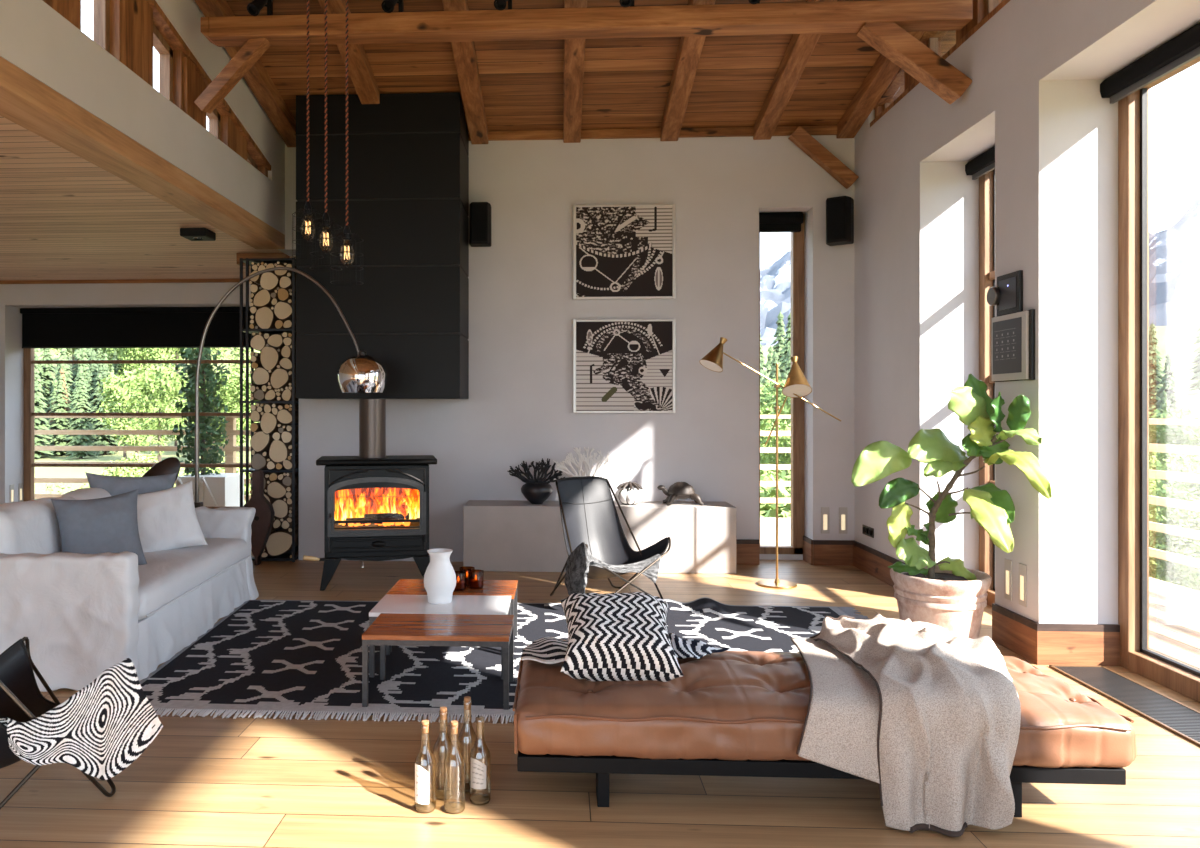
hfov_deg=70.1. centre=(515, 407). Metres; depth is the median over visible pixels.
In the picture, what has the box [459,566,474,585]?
candle holder
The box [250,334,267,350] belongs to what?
log
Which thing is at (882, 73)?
rafter
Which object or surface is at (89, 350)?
conifer
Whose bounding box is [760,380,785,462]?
broadleaf tree
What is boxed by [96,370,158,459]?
broadleaf tree
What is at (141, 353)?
broadleaf tree
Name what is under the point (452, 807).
glass bottle
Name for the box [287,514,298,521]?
log
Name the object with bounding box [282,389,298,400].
log
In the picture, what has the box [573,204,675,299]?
framed print
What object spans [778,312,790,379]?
conifer
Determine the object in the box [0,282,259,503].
wall
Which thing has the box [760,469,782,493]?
broadleaf tree
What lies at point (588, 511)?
chair
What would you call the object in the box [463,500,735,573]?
sideboard
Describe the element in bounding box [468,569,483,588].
candle holder
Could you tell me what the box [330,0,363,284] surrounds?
pendant lamp
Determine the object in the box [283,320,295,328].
log
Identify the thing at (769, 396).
broadleaf tree
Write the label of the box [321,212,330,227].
socket
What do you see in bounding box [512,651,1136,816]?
daybed
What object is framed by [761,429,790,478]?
broadleaf tree
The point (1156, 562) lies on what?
broadleaf tree
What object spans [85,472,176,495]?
throw pillow
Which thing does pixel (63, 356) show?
conifer
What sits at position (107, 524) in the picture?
throw pillow
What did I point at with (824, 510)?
step light
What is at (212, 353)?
broadleaf tree
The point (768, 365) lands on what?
conifer
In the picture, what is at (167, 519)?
throw pillow
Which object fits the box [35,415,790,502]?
deck railing
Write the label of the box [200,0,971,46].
tie beam
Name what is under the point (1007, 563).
step light
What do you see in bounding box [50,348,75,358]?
broadleaf tree
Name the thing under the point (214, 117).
window
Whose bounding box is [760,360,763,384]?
conifer
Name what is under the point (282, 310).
log
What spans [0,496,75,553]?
cushion
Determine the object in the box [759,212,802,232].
roller blind
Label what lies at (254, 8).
spotlight
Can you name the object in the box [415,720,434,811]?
glass bottle
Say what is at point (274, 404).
log
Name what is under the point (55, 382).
conifer
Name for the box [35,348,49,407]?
conifer
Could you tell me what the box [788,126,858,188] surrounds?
brace
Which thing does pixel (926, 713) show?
throw blanket
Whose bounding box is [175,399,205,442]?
broadleaf tree
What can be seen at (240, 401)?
shelf
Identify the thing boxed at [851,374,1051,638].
fiddle leaf fig
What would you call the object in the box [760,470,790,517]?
bush
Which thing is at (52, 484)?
bush
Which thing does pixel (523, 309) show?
wall
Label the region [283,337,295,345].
log
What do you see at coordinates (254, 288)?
log
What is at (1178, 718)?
floor vent
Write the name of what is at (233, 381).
broadleaf tree
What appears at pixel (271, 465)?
log
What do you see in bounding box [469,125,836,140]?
trim
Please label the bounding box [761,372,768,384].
conifer
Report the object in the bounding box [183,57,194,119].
trim
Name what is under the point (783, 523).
deck
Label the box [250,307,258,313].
log
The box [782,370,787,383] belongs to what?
conifer
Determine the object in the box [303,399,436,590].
wood stove
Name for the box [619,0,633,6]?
spotlight
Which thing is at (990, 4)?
window
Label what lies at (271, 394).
log
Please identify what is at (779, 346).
conifer
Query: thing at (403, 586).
coffee table
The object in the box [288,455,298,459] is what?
log
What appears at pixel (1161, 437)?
broadleaf tree
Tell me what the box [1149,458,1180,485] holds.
broadleaf tree
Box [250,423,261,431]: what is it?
log
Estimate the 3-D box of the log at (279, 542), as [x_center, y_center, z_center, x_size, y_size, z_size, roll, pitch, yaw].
[-2.147,1.237,7.879,0.267,0.230,0.280,0,0,3]
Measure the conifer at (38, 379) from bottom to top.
5.294 m
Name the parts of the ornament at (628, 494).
crown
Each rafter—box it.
[195,0,296,146]
[318,0,379,103]
[442,0,487,143]
[563,0,586,142]
[660,0,714,140]
[753,0,836,139]
[836,31,924,138]
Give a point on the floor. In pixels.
(202, 782)
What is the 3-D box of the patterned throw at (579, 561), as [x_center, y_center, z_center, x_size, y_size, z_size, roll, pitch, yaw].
[0.648,1.094,5.983,0.664,0.379,0.402,0,0,-29]
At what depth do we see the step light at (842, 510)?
7.56 m
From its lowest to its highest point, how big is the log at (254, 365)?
0.061 m
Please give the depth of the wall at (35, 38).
5.38 m
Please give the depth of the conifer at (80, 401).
38.05 m
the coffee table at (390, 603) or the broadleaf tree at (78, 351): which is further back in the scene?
the broadleaf tree at (78, 351)
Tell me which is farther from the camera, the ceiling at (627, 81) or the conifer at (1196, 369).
the conifer at (1196, 369)
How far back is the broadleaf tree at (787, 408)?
30.62 m
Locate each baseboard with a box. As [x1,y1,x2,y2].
[736,539,854,565]
[803,536,1119,665]
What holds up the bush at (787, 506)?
on the ground
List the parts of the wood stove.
lever handle, lever, leg, plate, plate, moulding, door, ash drawer, door arch panel, drawer handle, leg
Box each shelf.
[240,258,295,265]
[240,329,296,333]
[240,401,298,402]
[240,468,298,471]
[251,553,298,560]
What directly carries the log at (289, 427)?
on the log at (286, 436)
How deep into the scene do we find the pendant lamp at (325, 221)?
4.76 m
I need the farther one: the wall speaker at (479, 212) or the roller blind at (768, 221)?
the roller blind at (768, 221)
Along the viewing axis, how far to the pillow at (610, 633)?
3.16 m
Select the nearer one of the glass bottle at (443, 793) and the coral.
the glass bottle at (443, 793)
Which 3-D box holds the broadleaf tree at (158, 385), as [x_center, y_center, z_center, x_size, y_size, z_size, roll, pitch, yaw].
[-13.211,0.710,30.898,2.530,4.509,2.276,0,0,29]
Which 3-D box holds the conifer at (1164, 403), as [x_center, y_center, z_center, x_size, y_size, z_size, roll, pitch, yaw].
[29.108,1.625,38.153,1.704,4.992,1.637,0,0,6]
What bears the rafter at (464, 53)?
attached to the ceiling at (627, 81)
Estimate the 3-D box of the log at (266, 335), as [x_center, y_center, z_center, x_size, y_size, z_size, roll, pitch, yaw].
[-2.269,-0.656,7.896,0.053,0.053,0.280,0,0,3]
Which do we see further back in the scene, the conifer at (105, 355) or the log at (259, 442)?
the conifer at (105, 355)
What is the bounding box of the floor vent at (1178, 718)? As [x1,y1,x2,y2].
[1049,665,1199,745]
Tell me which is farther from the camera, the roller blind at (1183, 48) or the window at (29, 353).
the window at (29, 353)
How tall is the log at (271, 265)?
0.070 m
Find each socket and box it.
[304,201,312,215]
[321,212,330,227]
[342,225,351,240]
[862,525,873,537]
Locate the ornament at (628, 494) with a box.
[615,481,644,504]
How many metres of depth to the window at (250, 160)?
7.25 m
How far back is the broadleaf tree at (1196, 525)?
11.12 m
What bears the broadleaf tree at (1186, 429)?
on the ground
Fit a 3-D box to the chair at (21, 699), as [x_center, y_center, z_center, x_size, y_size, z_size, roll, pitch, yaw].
[-1.876,0.965,2.987,0.706,0.864,0.676,0,0,33]
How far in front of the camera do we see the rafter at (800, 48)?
6.73 m
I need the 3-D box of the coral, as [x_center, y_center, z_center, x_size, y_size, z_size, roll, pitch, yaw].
[0.621,0.590,7.457,0.586,0.497,0.121,0,0,-5]
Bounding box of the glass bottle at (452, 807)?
[445,720,463,812]
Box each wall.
[0,0,284,234]
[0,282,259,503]
[278,132,854,561]
[855,0,1199,623]
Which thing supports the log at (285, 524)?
on the log at (279, 542)
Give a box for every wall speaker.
[469,202,490,246]
[826,196,853,245]
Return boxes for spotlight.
[247,0,272,15]
[381,0,403,12]
[494,0,511,9]
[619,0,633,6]
[748,0,759,3]
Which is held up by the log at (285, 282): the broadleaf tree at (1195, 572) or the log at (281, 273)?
the log at (281, 273)
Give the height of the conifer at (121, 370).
5.118 m
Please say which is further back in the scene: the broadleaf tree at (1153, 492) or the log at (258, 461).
the broadleaf tree at (1153, 492)
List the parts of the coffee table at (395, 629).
leg, leg, leg, leg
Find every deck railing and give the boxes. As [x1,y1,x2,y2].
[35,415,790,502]
[1149,418,1199,568]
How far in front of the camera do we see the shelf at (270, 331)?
7.74 m
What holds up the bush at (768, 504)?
on the ground
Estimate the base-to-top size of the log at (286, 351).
0.121 m
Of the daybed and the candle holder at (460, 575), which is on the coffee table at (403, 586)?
the candle holder at (460, 575)
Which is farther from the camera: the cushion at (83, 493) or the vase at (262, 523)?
the vase at (262, 523)
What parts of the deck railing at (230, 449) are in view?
post, rail, rail, rail, rail, rail, rail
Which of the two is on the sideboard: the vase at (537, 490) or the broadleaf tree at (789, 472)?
the vase at (537, 490)
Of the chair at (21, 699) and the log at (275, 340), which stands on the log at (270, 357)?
the log at (275, 340)
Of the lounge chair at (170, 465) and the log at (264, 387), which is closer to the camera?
the lounge chair at (170, 465)
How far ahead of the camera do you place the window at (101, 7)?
4.92 m
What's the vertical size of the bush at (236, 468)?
1.313 m
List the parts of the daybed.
leg, frame, leg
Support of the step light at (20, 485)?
attached to the wall at (13, 297)
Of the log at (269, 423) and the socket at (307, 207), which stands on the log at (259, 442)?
the log at (269, 423)
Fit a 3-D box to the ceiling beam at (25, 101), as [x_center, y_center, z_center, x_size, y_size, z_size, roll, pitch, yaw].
[-2.545,-1.528,2.389,0.269,0.133,10.907,0,0,3]
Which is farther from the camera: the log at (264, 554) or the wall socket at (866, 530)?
the log at (264, 554)
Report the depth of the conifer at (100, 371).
43.34 m
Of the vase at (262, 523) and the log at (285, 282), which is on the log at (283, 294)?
the log at (285, 282)
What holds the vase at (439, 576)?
on the coffee table at (390, 603)
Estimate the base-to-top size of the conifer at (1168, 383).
5.612 m
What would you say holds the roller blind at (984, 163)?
attached to the wall at (1037, 69)
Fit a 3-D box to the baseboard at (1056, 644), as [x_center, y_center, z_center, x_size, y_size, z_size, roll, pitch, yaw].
[2.959,1.288,6.221,0.797,0.223,3.188,0,0,3]
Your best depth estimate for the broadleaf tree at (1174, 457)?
22.25 m
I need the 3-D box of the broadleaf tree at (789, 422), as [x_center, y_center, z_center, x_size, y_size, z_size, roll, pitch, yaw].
[9.760,2.401,29.543,1.963,3.889,2.182,0,0,-8]
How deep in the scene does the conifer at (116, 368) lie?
55.31 m
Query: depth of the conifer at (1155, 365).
49.36 m
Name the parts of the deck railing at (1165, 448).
rail, rail, rail, rail, rail, rail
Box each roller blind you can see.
[20,307,254,347]
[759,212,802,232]
[965,146,994,179]
[1100,22,1199,103]
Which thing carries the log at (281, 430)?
on the log at (286, 436)
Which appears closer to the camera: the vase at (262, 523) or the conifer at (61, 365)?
the vase at (262, 523)
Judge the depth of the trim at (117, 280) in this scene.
9.82 m
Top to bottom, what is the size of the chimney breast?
2.542 m
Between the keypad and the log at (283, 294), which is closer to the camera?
the keypad
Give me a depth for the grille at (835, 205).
7.29 m
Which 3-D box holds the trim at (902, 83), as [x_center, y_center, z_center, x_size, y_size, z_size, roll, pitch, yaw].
[2.824,-3.555,1.941,0.190,2.371,10.570,0,0,3]
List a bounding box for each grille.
[472,204,486,240]
[827,197,844,240]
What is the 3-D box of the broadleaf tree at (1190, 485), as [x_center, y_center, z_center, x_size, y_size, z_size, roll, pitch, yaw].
[16.145,2.948,19.904,1.679,2.993,1.511,0,0,2]
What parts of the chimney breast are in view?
steel panel, steel panel, steel panel, steel panel, steel panel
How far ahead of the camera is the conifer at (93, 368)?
43.92 m
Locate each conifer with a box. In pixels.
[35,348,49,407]
[35,359,53,457]
[35,364,54,456]
[38,373,49,445]
[39,348,54,412]
[46,348,74,421]
[47,378,57,445]
[48,368,71,454]
[48,373,69,455]
[57,364,72,423]
[63,369,96,458]
[64,358,94,452]
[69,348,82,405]
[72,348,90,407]
[85,349,98,421]
[86,348,92,376]
[88,364,116,444]
[91,366,120,454]
[96,348,103,359]
[103,351,115,423]
[110,350,119,376]
[113,349,125,377]
[760,334,765,374]
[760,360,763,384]
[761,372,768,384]
[765,344,773,378]
[769,351,780,382]
[771,310,786,373]
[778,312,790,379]
[782,350,790,378]
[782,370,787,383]
[1149,322,1164,415]
[1152,351,1182,425]
[1158,390,1170,418]
[1186,322,1199,391]
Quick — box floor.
[0,528,1199,847]
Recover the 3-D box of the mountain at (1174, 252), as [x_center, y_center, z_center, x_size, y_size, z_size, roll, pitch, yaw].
[394.367,-57.383,420.070,540.000,129.566,540.000,0,0,3]
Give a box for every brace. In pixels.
[195,38,270,113]
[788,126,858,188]
[857,22,971,103]
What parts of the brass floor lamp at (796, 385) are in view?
lamp shade, short arm, long arm, lamp shade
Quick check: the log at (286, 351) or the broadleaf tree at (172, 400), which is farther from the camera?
the broadleaf tree at (172, 400)
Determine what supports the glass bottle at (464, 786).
on the floor
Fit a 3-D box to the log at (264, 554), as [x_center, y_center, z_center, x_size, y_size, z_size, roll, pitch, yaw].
[-2.284,1.339,7.886,0.062,0.047,0.280,0,0,3]
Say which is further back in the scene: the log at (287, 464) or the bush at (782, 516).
the bush at (782, 516)
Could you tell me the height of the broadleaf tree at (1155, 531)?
2.040 m
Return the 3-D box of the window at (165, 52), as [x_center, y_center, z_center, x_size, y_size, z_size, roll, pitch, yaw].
[-2.378,-2.251,5.581,0.070,0.521,0.400,0,0,3]
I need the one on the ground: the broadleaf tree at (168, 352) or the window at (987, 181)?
the broadleaf tree at (168, 352)
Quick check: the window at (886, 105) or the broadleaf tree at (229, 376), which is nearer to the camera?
the window at (886, 105)
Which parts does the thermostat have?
knob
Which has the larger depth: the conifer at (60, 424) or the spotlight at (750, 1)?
the conifer at (60, 424)
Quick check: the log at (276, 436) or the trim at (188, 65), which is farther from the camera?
the log at (276, 436)
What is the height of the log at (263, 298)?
0.165 m
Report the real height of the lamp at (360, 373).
2.490 m
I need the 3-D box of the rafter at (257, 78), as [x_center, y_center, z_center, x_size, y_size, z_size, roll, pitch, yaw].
[-2.307,-3.533,2.426,0.156,2.273,10.805,0,0,3]
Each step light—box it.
[10,484,13,502]
[18,483,22,501]
[821,507,828,533]
[839,507,846,533]
[1004,558,1011,600]
[1019,563,1026,606]
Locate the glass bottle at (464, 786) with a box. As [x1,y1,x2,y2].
[458,696,475,791]
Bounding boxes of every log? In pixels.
[250,270,261,283]
[250,284,259,293]
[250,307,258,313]
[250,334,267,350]
[250,355,260,362]
[250,386,261,391]
[250,405,257,410]
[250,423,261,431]
[250,431,273,451]
[250,472,270,489]
[251,362,261,368]
[251,410,261,421]
[251,453,269,469]
[251,491,280,503]
[252,367,271,385]
[253,289,273,307]
[254,389,271,400]
[255,306,282,328]
[257,406,263,411]
[258,265,265,270]
[260,272,280,292]
[260,346,284,370]
[260,412,282,434]
[262,385,270,391]
[262,551,268,556]
[264,333,271,338]
[264,404,272,412]
[265,389,281,400]
[266,263,275,272]
[266,528,298,555]
[267,334,284,347]
[267,461,276,469]
[267,480,291,498]
[269,439,296,462]
[269,472,284,480]
[270,368,295,388]
[271,293,277,298]
[271,298,282,305]
[272,403,284,407]
[272,407,278,414]
[272,432,281,440]
[272,497,297,517]
[273,518,281,527]
[274,265,295,276]
[274,301,295,321]
[275,320,285,328]
[276,462,283,469]
[277,409,298,423]
[278,288,295,304]
[278,427,286,432]
[278,474,285,479]
[279,276,295,290]
[279,358,295,370]
[281,345,295,358]
[281,431,298,442]
[282,332,290,337]
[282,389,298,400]
[282,474,298,485]
[282,519,298,528]
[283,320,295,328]
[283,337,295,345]
[283,459,298,469]
[286,425,298,430]
[286,484,298,491]
[286,489,298,497]
[287,495,298,504]
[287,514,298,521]
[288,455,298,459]
[288,524,298,531]
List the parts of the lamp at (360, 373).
arm, lamp shade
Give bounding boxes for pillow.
[0,658,163,779]
[51,489,146,564]
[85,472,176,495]
[137,481,207,551]
[521,633,730,663]
[560,592,683,681]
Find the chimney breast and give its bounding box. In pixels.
[296,92,468,398]
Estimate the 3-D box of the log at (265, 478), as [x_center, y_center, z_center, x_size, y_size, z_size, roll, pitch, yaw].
[-2.341,0.683,7.881,0.148,0.155,0.280,0,0,3]
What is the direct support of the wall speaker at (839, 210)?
attached to the wall at (523, 309)
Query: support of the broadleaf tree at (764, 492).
on the ground
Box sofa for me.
[0,488,258,691]
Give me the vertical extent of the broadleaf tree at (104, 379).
4.407 m
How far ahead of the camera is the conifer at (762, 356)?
58.83 m
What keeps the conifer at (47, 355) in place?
on the ground
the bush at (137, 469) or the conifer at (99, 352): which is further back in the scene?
the conifer at (99, 352)
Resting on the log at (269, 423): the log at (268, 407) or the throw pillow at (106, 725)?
the log at (268, 407)
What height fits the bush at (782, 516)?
2.533 m
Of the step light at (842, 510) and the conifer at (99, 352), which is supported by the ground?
the conifer at (99, 352)
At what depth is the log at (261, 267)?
7.75 m
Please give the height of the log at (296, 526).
0.039 m
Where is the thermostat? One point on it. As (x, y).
(1008, 293)
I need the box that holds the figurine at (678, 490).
[657,482,702,505]
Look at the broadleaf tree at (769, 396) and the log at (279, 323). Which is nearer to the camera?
the log at (279, 323)
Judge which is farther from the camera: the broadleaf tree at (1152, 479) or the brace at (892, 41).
the broadleaf tree at (1152, 479)
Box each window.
[24,348,250,508]
[94,0,109,52]
[153,24,172,102]
[206,109,219,139]
[247,152,257,169]
[759,213,804,553]
[883,103,890,110]
[927,38,937,53]
[979,169,994,606]
[986,0,997,15]
[1118,56,1199,702]
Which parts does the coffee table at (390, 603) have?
leg, leg, leg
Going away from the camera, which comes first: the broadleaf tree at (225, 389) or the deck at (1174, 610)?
the deck at (1174, 610)
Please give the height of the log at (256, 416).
0.110 m
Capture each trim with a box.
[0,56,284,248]
[0,278,250,283]
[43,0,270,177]
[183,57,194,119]
[237,253,289,265]
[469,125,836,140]
[870,0,1009,126]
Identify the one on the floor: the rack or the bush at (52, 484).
the rack
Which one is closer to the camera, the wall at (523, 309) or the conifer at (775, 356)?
the wall at (523, 309)
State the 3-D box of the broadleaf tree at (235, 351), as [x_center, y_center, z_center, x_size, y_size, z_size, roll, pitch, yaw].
[-17.855,-3.074,55.244,3.373,6.682,3.749,0,0,32]
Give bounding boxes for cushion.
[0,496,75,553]
[61,488,110,499]
[138,538,247,619]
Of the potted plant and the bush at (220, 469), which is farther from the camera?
the bush at (220, 469)
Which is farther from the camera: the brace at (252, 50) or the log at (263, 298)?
the log at (263, 298)
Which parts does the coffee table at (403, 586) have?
leg, leg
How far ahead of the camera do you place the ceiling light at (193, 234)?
7.00 m
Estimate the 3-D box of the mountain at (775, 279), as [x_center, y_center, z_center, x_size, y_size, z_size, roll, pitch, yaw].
[195.963,-51.543,590.613,480.000,117.885,480.000,0,0,3]
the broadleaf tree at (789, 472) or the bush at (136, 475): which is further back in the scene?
the broadleaf tree at (789, 472)
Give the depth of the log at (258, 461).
7.75 m
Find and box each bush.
[42,483,89,493]
[87,471,146,487]
[101,452,157,476]
[113,472,179,476]
[181,457,250,490]
[219,468,250,494]
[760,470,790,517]
[760,503,788,517]
[761,495,790,515]
[762,488,783,517]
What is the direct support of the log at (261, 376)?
on the log
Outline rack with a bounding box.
[240,258,298,561]
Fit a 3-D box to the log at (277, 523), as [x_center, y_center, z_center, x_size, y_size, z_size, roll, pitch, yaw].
[-2.170,1.054,7.879,0.072,0.084,0.280,0,0,3]
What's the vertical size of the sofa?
0.906 m
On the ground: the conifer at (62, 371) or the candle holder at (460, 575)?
the conifer at (62, 371)
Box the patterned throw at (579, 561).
[564,542,660,594]
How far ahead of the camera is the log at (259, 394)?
7.75 m
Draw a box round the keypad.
[992,309,1034,381]
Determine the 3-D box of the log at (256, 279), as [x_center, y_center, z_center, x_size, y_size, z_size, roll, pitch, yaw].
[-2.377,-1.203,7.883,0.096,0.110,0.280,0,0,3]
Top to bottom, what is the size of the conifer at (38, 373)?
4.587 m
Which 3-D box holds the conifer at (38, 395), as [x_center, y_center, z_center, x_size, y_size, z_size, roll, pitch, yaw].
[-22.172,0.255,38.983,1.853,5.428,1.780,0,0,-27]
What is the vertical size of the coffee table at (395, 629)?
0.335 m
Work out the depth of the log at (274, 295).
7.74 m
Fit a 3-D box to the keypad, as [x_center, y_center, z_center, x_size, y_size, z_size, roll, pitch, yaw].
[2.853,-0.350,4.891,0.036,0.390,0.415,0,0,3]
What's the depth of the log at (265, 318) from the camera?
7.74 m
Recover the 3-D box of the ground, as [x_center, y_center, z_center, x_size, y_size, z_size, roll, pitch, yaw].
[23.092,-10.136,58.879,300.000,28.712,240.000,0,0,3]
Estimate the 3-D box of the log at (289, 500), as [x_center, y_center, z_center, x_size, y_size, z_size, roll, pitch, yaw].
[-2.055,0.849,7.880,0.050,0.062,0.280,0,0,3]
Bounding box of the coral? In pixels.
[553,447,619,477]
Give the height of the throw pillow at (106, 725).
0.398 m
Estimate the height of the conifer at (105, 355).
5.141 m
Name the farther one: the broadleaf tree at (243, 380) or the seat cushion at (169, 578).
the broadleaf tree at (243, 380)
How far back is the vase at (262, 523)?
7.55 m
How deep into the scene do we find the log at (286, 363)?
7.73 m
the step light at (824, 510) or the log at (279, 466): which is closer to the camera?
the step light at (824, 510)
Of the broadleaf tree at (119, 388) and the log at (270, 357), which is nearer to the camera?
the log at (270, 357)
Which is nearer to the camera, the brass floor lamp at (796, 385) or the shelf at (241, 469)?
the brass floor lamp at (796, 385)
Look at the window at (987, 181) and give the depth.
6.08 m
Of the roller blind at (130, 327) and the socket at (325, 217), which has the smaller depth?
the socket at (325, 217)
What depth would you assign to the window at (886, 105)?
7.11 m
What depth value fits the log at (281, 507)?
7.75 m
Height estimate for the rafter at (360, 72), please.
2.136 m
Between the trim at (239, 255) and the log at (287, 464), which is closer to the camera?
the log at (287, 464)
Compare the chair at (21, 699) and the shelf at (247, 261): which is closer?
the chair at (21, 699)
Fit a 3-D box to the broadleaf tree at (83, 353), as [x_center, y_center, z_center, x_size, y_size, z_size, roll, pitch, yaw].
[-23.881,-0.599,47.111,2.008,5.882,1.929,0,0,38]
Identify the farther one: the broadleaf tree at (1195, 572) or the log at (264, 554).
the broadleaf tree at (1195, 572)
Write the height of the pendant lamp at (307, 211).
2.217 m
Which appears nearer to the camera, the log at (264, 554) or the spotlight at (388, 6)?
the spotlight at (388, 6)
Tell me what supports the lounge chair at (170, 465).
on the floor
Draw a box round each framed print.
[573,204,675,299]
[573,319,675,412]
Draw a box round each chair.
[0,637,115,808]
[142,457,179,480]
[550,476,670,598]
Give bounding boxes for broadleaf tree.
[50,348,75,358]
[56,348,74,365]
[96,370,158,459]
[98,375,155,458]
[101,348,136,377]
[106,348,157,377]
[122,348,169,377]
[122,365,186,461]
[151,372,187,445]
[157,348,194,374]
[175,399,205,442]
[183,380,244,452]
[189,378,245,460]
[191,348,227,359]
[212,369,259,445]
[216,348,259,379]
[232,380,256,442]
[760,377,790,411]
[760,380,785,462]
[760,405,789,463]
[760,419,790,476]
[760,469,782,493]
[760,469,790,489]
[761,395,790,430]
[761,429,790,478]
[762,489,771,497]
[764,422,790,475]
[767,480,790,497]
[1149,408,1199,469]
[1149,424,1199,461]
[1149,444,1199,498]
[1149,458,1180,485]
[1149,478,1175,490]
[1149,482,1199,512]
[1149,489,1199,571]
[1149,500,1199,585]
[1149,513,1164,578]
[1149,531,1167,579]
[1150,513,1199,586]
[1155,460,1199,497]
[1160,515,1199,587]
[1168,472,1199,499]
[1171,538,1199,590]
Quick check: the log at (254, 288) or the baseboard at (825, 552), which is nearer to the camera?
the baseboard at (825, 552)
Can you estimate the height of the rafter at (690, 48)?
2.273 m
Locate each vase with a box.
[243,470,274,565]
[424,548,455,603]
[508,458,564,503]
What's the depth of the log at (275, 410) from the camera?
7.73 m
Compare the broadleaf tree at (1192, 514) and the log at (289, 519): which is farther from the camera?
the broadleaf tree at (1192, 514)
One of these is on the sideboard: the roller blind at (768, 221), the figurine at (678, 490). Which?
the figurine at (678, 490)
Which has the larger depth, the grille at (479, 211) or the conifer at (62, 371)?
the conifer at (62, 371)
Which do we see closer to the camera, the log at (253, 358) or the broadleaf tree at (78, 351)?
the log at (253, 358)
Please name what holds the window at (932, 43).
in the wall at (1037, 69)
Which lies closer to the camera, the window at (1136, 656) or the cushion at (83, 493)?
the window at (1136, 656)
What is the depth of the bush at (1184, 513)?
12.63 m
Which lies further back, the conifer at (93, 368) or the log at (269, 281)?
the conifer at (93, 368)
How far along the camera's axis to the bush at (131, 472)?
21.01 m
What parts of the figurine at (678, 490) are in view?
leg, leg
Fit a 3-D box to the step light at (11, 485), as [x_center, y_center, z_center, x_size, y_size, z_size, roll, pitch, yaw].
[-5.954,1.020,10.043,0.009,0.235,0.075,0,0,3]
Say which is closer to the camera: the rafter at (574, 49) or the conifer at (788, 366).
the rafter at (574, 49)
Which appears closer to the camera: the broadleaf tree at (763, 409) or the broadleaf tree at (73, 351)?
the broadleaf tree at (763, 409)
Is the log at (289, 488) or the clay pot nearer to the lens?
the clay pot
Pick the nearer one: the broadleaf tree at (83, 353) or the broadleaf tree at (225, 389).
the broadleaf tree at (225, 389)
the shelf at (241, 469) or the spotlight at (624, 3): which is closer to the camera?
the spotlight at (624, 3)
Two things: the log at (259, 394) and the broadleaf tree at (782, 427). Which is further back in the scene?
the broadleaf tree at (782, 427)
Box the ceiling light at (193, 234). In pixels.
[180,228,215,240]
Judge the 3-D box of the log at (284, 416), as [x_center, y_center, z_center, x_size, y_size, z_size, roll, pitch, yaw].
[-2.095,0.077,7.873,0.156,0.136,0.280,0,0,3]
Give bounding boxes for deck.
[760,518,790,528]
[1149,577,1199,670]
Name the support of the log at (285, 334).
on the log at (287, 341)
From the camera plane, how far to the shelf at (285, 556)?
7.73 m
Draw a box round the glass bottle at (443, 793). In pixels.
[434,707,452,798]
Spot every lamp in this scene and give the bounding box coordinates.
[194,267,386,507]
[292,0,323,258]
[310,0,341,270]
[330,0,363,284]
[699,337,840,588]
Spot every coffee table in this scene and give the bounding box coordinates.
[362,613,513,709]
[369,594,510,679]
[387,579,517,652]
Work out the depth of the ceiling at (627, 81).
6.81 m
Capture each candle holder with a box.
[454,571,465,590]
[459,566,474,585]
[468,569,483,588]
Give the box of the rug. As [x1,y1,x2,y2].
[140,597,869,723]
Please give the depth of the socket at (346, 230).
4.64 m
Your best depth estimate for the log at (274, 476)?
7.75 m
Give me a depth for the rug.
4.65 m
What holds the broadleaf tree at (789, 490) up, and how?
on the ground
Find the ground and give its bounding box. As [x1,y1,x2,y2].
[35,325,1199,504]
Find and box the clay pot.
[890,565,991,638]
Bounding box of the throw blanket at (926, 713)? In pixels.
[790,613,1020,836]
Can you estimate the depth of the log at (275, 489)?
7.74 m
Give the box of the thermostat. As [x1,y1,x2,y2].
[987,270,1022,315]
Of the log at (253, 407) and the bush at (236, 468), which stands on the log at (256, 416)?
the log at (253, 407)
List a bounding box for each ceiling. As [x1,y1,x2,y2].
[0,116,295,279]
[226,0,1002,131]
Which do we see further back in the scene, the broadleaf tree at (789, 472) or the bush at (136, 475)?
the broadleaf tree at (789, 472)
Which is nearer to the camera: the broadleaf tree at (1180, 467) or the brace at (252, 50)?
the brace at (252, 50)
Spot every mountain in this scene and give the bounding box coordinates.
[760,251,790,345]
[1149,197,1199,326]
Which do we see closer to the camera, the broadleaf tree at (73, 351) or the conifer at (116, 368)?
the conifer at (116, 368)
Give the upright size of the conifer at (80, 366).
5.325 m
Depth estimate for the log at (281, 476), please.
7.74 m
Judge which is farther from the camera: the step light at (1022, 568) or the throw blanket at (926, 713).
the step light at (1022, 568)
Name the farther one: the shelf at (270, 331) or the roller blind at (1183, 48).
the shelf at (270, 331)
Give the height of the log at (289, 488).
0.046 m
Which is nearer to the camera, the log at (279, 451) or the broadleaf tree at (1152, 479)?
the log at (279, 451)
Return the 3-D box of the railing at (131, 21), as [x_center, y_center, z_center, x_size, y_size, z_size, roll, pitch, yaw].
[-2.503,-3.118,2.218,0.150,2.255,10.570,0,0,3]
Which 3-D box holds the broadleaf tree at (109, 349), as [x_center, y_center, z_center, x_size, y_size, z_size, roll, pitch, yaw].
[-26.808,-3.449,57.683,3.559,6.344,3.202,0,0,40]
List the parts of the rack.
post, post, post, post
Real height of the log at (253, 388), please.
0.059 m
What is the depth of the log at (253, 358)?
7.75 m

